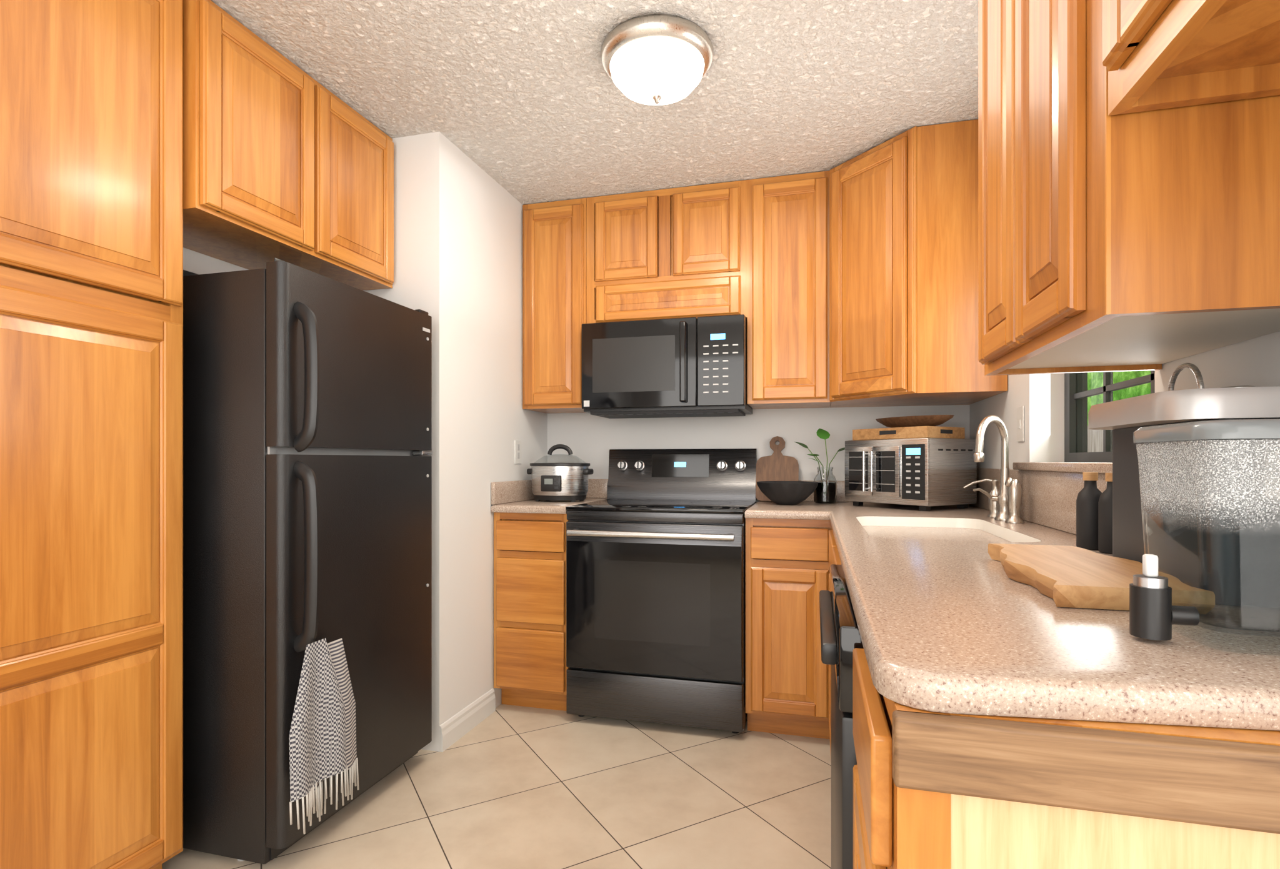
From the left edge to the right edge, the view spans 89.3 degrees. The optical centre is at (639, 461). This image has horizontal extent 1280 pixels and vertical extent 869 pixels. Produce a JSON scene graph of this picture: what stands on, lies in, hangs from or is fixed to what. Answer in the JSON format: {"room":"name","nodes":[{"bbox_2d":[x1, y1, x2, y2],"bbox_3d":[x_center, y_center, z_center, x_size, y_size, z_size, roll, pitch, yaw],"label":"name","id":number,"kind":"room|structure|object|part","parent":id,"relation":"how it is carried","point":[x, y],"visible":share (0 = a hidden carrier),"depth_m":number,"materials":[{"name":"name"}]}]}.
{"room":"kitchen","nodes":[
{"label":"kitchen","id":0,"kind":"room"},
{"bbox_2d":[183,247,248,276],"bbox_3d":[-1.564,-0.934,2.263,0.338,0.657,0.838,0,0,15],"label":"wall","id":1,"kind":"structure","parent":0,"point":[195,263],"depth_m":2.12,"materials":[{"name":"white paint"}]},
{"bbox_2d":[183,0,393,290],"bbox_3d":[-1.228,-0.968,2.171,0.356,0.583,0.835,0,0,15],"label":"upper cabinet","id":2,"kind":"object","parent":1,"relation":"attached to","point":[285,159],"visible":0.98,"depth_m":1.99,"materials":[{"name":"brown wood"}]},
{"bbox_2d":[363,131,547,751],"bbox_3d":[-1.213,-0.074,3.141,1.200,2.377,1.040,0,0,15],"label":"wall","id":3,"kind":"structure","parent":0,"point":[457,244],"depth_m":2.65,"materials":[{"name":"white paint"}]},
{"bbox_2d":[439,688,495,752],"bbox_3d":[-0.706,1.064,2.686,0.014,0.100,0.425,0,0,15],"label":"baseboard","id":4,"kind":"structure","parent":3,"relation":"attached to","point":[454,729],"depth_m":2.65,"materials":[{"name":"white paint"}]},
{"bbox_2d":[491,480,533,505],"bbox_3d":[-0.573,0.144,3.166,0.018,0.100,0.615,0,0,15],"label":"backsplash","id":5,"kind":"structure","parent":3,"relation":"attached to","point":[506,492],"depth_m":3.02,"materials":[{"name":"beige stone"}]},
{"bbox_2d":[514,440,521,464],"bbox_3d":[-0.589,-0.043,3.134,0.007,0.115,0.070,0,0,15],"label":"electrical outlet plate","id":6,"kind":"object","parent":3,"relation":"attached to","point":[517,452],"visible":1,"depth_m":3.12,"materials":[{"name":"white paint"}]},
{"bbox_2d":[586,479,869,503],"bbox_3d":[0.488,0.144,3.210,2.044,0.100,0.018,0,0,15],"label":"backsplash","id":7,"kind":"structure","parent":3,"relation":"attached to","point":[597,488],"depth_m":3.38,"materials":[{"name":"beige stone"}]},
{"bbox_2d":[161,704,831,868],"bbox_3d":[-0.710,1.144,0.717,3.430,0.060,5.740,0,0,15],"label":"floor","id":8,"kind":"structure","parent":0,"point":[507,787],"depth_m":2.10,"materials":[{"name":"tile"}]},
{"bbox_2d":[0,0,183,868],"bbox_3d":[-1.602,-0.072,1.506,0.652,2.373,0.640,0,0,15],"label":"pantry cabinet","id":9,"kind":"object","parent":8,"relation":"on","point":[91,434],"visible":1,"depth_m":1.50,"materials":[{"name":"brown wood"}]},
{"bbox_2d":[183,257,432,864],"bbox_3d":[-1.233,0.280,2.141,0.940,1.668,0.765,0,0,15],"label":"refrigerator","id":10,"kind":"object","parent":8,"relation":"on","point":[307,550],"visible":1,"depth_m":1.80,"materials":[{"name":"black painted steel"},{"name":"plastic"}]},
{"bbox_2d":[266,257,431,452],"bbox_3d":[-0.850,-0.289,2.066,0.123,0.530,0.712,0,0,15],"label":"freezer","id":11,"kind":"object","parent":10,"relation":"in","point":[349,369],"depth_m":1.94,"materials":[{"name":"black metal"}]},
{"bbox_3d":[-0.850,0.499,2.066,0.123,1.073,0.712,0,0,15],"label":"door","id":12,"kind":"part","parent":10,"relation":"part of","materials":[{"name":"black metal"}]},
{"bbox_2d":[490,510,568,711],"bbox_3d":[-0.407,0.671,3.135,0.355,0.886,0.628,0,0,15],"label":"base cabinet","id":13,"kind":"object","parent":8,"relation":"on","point":[530,546],"depth_m":2.84,"materials":[{"name":"brown wood"}]},
{"bbox_2d":[490,498,606,510],"bbox_3d":[-0.407,0.211,3.132,0.356,0.033,0.634,0,0,15],"label":"countertop","id":14,"kind":"structure","parent":13,"relation":"on","point":[542,505],"depth_m":2.87,"materials":[{"name":"beige stone"}]},
{"bbox_2d":[526,444,593,501],"bbox_3d":[-0.389,0.055,3.145,0.320,0.275,0.237,0,0,15],"label":"slow cooker","id":15,"kind":"object","parent":14,"relation":"on","point":[562,481],"visible":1,"depth_m":3.05,"materials":[{"name":"silver metal"}]},
{"bbox_2d":[565,448,756,733],"bbox_3d":[0.121,0.526,2.946,0.754,1.175,0.712,0,0,15],"label":"range","id":16,"kind":"object","parent":8,"relation":"on","point":[655,604],"visible":0.96,"depth_m":2.68,"materials":[{"name":"black metal"}]},
{"bbox_2d":[745,700,808,736],"bbox_3d":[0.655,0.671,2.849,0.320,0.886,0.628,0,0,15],"label":"toe kick","id":17,"kind":"object","parent":8,"relation":"on","point":[763,716],"depth_m":2.62,"materials":[{"name":"brown wood"}]},
{"bbox_2d":[823,708,840,868],"bbox_3d":[0.659,0.679,1.159,0.595,0.870,0.598,0,0,15],"label":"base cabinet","id":18,"kind":"object","parent":8,"relation":"on","point":[831,716],"depth_m":1.21,"materials":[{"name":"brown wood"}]},
{"bbox_2d":[840,690,1279,868],"bbox_3d":[0.563,0.671,0.683,0.628,0.886,0.346,0,0,15],"label":"base cabinet","id":19,"kind":"object","parent":8,"relation":"on","point":[926,783],"depth_m":0.56,"materials":[{"name":"brown wood"}]},
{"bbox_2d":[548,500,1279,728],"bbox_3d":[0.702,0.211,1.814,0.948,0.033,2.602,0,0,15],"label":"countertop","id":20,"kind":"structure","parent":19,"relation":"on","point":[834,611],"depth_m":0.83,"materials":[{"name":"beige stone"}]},
{"bbox_2d":[755,436,798,501],"bbox_3d":[0.660,0.036,3.115,0.200,0.314,0.065,0,0,15],"label":"paddle cutting board","id":21,"kind":"object","parent":20,"relation":"on","point":[777,465],"visible":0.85,"depth_m":3.11,"materials":[{"name":"brown wood"}]},
{"bbox_2d":[756,481,818,504],"bbox_3d":[0.658,0.143,2.897,0.268,0.100,0.268,0,0,15],"label":"bowl","id":22,"kind":"object","parent":20,"relation":"on","point":[787,492],"visible":1,"depth_m":2.81,"materials":[{"name":"black ceramic"}]},
{"bbox_2d":[794,428,844,503],"bbox_3d":[0.831,0.023,2.959,0.249,0.340,0.133,0,0,15],"label":"plant","id":23,"kind":"object","parent":20,"relation":"on","point":[825,492],"visible":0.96,"depth_m":2.93,"materials":[{"name":"green plant"}]},
{"bbox_2d":[845,437,976,511],"bbox_3d":[1.113,0.051,2.717,0.376,0.283,0.401,0,0,-32],"label":"toaster oven","id":24,"kind":"object","parent":20,"relation":"on","point":[925,474],"visible":1,"depth_m":2.58,"materials":[{"name":"silver metal"}]},
{"bbox_2d":[852,426,964,439],"bbox_3d":[1.127,-0.114,2.738,0.251,0.045,0.361,0,0,-32],"label":"wood tray","id":25,"kind":"object","parent":24,"relation":"on","point":[923,432],"visible":0.92,"depth_m":2.62,"materials":[{"name":"brown wood"}]},
{"bbox_2d":[875,415,954,428],"bbox_3d":[1.143,-0.160,2.713,0.282,0.045,0.269,0,0,15],"label":"bowl","id":26,"kind":"object","parent":25,"relation":"on","point":[917,420],"visible":0.85,"depth_m":2.63,"materials":[{"name":"brown wood"}]},
{"bbox_2d":[853,515,1053,543],"bbox_3d":[0.864,0.287,1.915,0.398,0.184,0.688,0,0,15],"label":"sink","id":27,"kind":"object","parent":20,"relation":"in","point":[949,527],"depth_m":2.13,"materials":[{"name":"white ceramic"}]},
{"bbox_2d":[963,478,1003,518],"bbox_3d":[1.187,0.127,2.242,0.126,0.132,0.047,0,0,15],"label":"soap dispenser","id":28,"kind":"object","parent":20,"relation":"on","point":[993,505],"depth_m":2.22,"materials":[{"name":"silver metal"}]},
{"bbox_2d":[963,415,1028,523],"bbox_3d":[1.156,0.022,2.141,0.148,0.341,0.258,0,0,15],"label":"faucet","id":29,"kind":"object","parent":20,"relation":"on","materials":[{"name":"silver metal"}]},
{"bbox_2d":[1076,472,1101,549],"bbox_3d":[0.993,0.109,1.429,0.052,0.168,0.052,0,0,15],"label":"bottle","id":30,"kind":"object","parent":20,"relation":"on","point":[1089,495],"visible":0.96,"depth_m":1.42,"materials":[{"name":"black"}]},
{"bbox_2d":[988,543,1214,614],"bbox_3d":[0.701,0.178,1.044,0.205,0.030,0.455,0,0,15],"label":"cutting board","id":31,"kind":"object","parent":20,"relation":"on","point":[1065,576],"visible":0.73,"depth_m":0.94,"materials":[{"name":"brown wood"}]},
{"bbox_2d":[1098,473,1112,554],"bbox_3d":[0.996,0.109,1.364,0.052,0.168,0.052,0,0,15],"label":"bottle","id":32,"kind":"object","parent":20,"relation":"on","point":[1105,524],"visible":0.48,"depth_m":1.36,"materials":[{"name":"black"}]},
{"bbox_2d":[1088,363,1279,608],"bbox_3d":[0.855,0.018,1.011,0.190,0.350,0.330,0,0,15],"label":"coffee maker","id":33,"kind":"object","parent":20,"relation":"on","point":[1124,420],"visible":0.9,"depth_m":0.90,"materials":[{"name":"grey plastic"}]},
{"bbox_2d":[1129,419,1279,655],"bbox_3d":[0.701,0.076,0.697,0.328,0.234,0.179,0,0,15],"label":"water dispenser","id":34,"kind":"object","parent":20,"relation":"on","point":[1155,614],"visible":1,"depth_m":0.69,"materials":[{"name":"grey"}]},
{"bbox_2d":[210,0,978,204],"bbox_3d":[-0.710,-1.293,0.717,3.430,0.060,5.740,0,0,15],"label":"ceiling","id":35,"kind":"structure","parent":0,"point":[525,101],"depth_m":2.15,"materials":[{"name":"white paint"}]},
{"bbox_2d":[601,13,713,105],"bbox_3d":[0.052,-1.181,1.993,0.344,0.162,0.344,0,0,15],"label":"ceiling light fixture","id":36,"kind":"object","parent":35,"relation":"attached to","point":[656,59],"visible":1,"depth_m":1.90,"materials":[{"name":"white glass"}]},
{"bbox_2d":[547,405,969,503],"bbox_3d":[0.017,-0.074,3.421,3.430,2.377,0.140,0,0,15],"label":"wall","id":37,"kind":"structure","parent":0,"point":[592,440],"depth_m":3.22,"materials":[{"name":"white paint"}]},
{"bbox_2d":[522,198,587,413],"bbox_3d":[-0.380,-0.757,3.281,0.330,1.004,0.330,0,0,15],"label":"upper cabinet","id":38,"kind":"object","parent":37,"relation":"attached to","point":[555,233],"depth_m":3.12,"materials":[{"name":"brown wood"}]},
{"bbox_2d":[587,180,742,323],"bbox_3d":[0.149,-0.952,3.139,0.762,0.616,0.330,0,0,15],"label":"upper cabinet","id":39,"kind":"object","parent":37,"relation":"attached to","point":[672,253],"depth_m":2.99,"materials":[{"name":"brown wood"}]},
{"bbox_2d":[581,314,752,418],"bbox_3d":[0.138,-0.429,3.093,0.753,0.422,0.420,0,0,15],"label":"over-the-range microwave","id":40,"kind":"object","parent":39,"relation":"attached to","point":[687,367],"visible":1,"depth_m":2.92,"materials":[{"name":"black plastic"}]},
{"bbox_2d":[742,173,844,409],"bbox_3d":[0.706,-0.757,2.957,0.408,1.004,0.392,0,0,15],"label":"upper cabinet","id":41,"kind":"object","parent":37,"relation":"attached to","point":[776,210],"depth_m":2.85,"materials":[{"name":"brown wood"}]},
{"bbox_2d":[810,119,1007,407],"bbox_3d":[1.088,-0.757,2.738,0.680,1.004,0.616,0,0,15],"label":"upper cabinet","id":42,"kind":"object","parent":37,"relation":"attached to","point":[852,283],"depth_m":2.47,"materials":[{"name":"brown wood"}]},
{"bbox_2d":[969,331,1279,469],"bbox_3d":[0.851,-0.074,0.225,0.160,2.377,5.600,0,0,15],"label":"wall","id":43,"kind":"structure","parent":0,"point":[1254,362],"depth_m":2.11,"materials":[{"name":"white paint"}]},
{"bbox_2d":[1016,406,1024,441],"bbox_3d":[1.297,-0.126,2.212,0.008,0.120,0.070,0,0,15],"label":"switch plate","id":44,"kind":"object","parent":43,"relation":"attached to","point":[1020,424],"visible":1,"depth_m":2.20,"materials":[{"name":"white paint"}]},
{"bbox_2d":[968,468,1106,535],"bbox_3d":[1.161,0.112,1.736,0.020,0.164,2.514,0,0,15],"label":"backsplash","id":45,"kind":"structure","parent":43,"relation":"attached to","point":[1052,495],"depth_m":1.84,"materials":[{"name":"beige stone"}]},
{"bbox_2d":[1064,370,1154,462],"bbox_3d":[1.286,-0.439,1.708,0.070,0.931,0.806,0,0,15],"label":"window","id":46,"kind":"structure","parent":43,"relation":"in","point":[1077,394],"depth_m":2.05,"materials":[{"name":"grey metal"}]},
{"bbox_2d":[978,0,1279,375],"bbox_3d":[0.817,-0.723,1.078,0.342,1.073,0.610,0,0,15],"label":"upper cabinet","id":47,"kind":"object","parent":43,"relation":"attached to","point":[1142,241],"depth_m":0.89,"materials":[{"name":"brown wood"}]},
{"bbox_2d":[1102,0,1279,115],"bbox_3d":[0.654,-0.848,0.472,0.342,0.823,0.635,0,0,15],"label":"upper cabinet","id":48,"kind":"object","parent":43,"relation":"attached to","point":[1159,54],"visible":1,"depth_m":0.74,"materials":[{"name":"brown wood"}]},
{"label":"outside","id":49,"kind":"structure","parent":0,"visible":0},
{"bbox_2d":[1087,370,1150,452],"bbox_3d":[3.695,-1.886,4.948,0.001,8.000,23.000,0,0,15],"label":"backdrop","id":50,"kind":"structure","parent":49,"point":[1127,394],"depth_m":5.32,"materials":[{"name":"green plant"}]}
]}

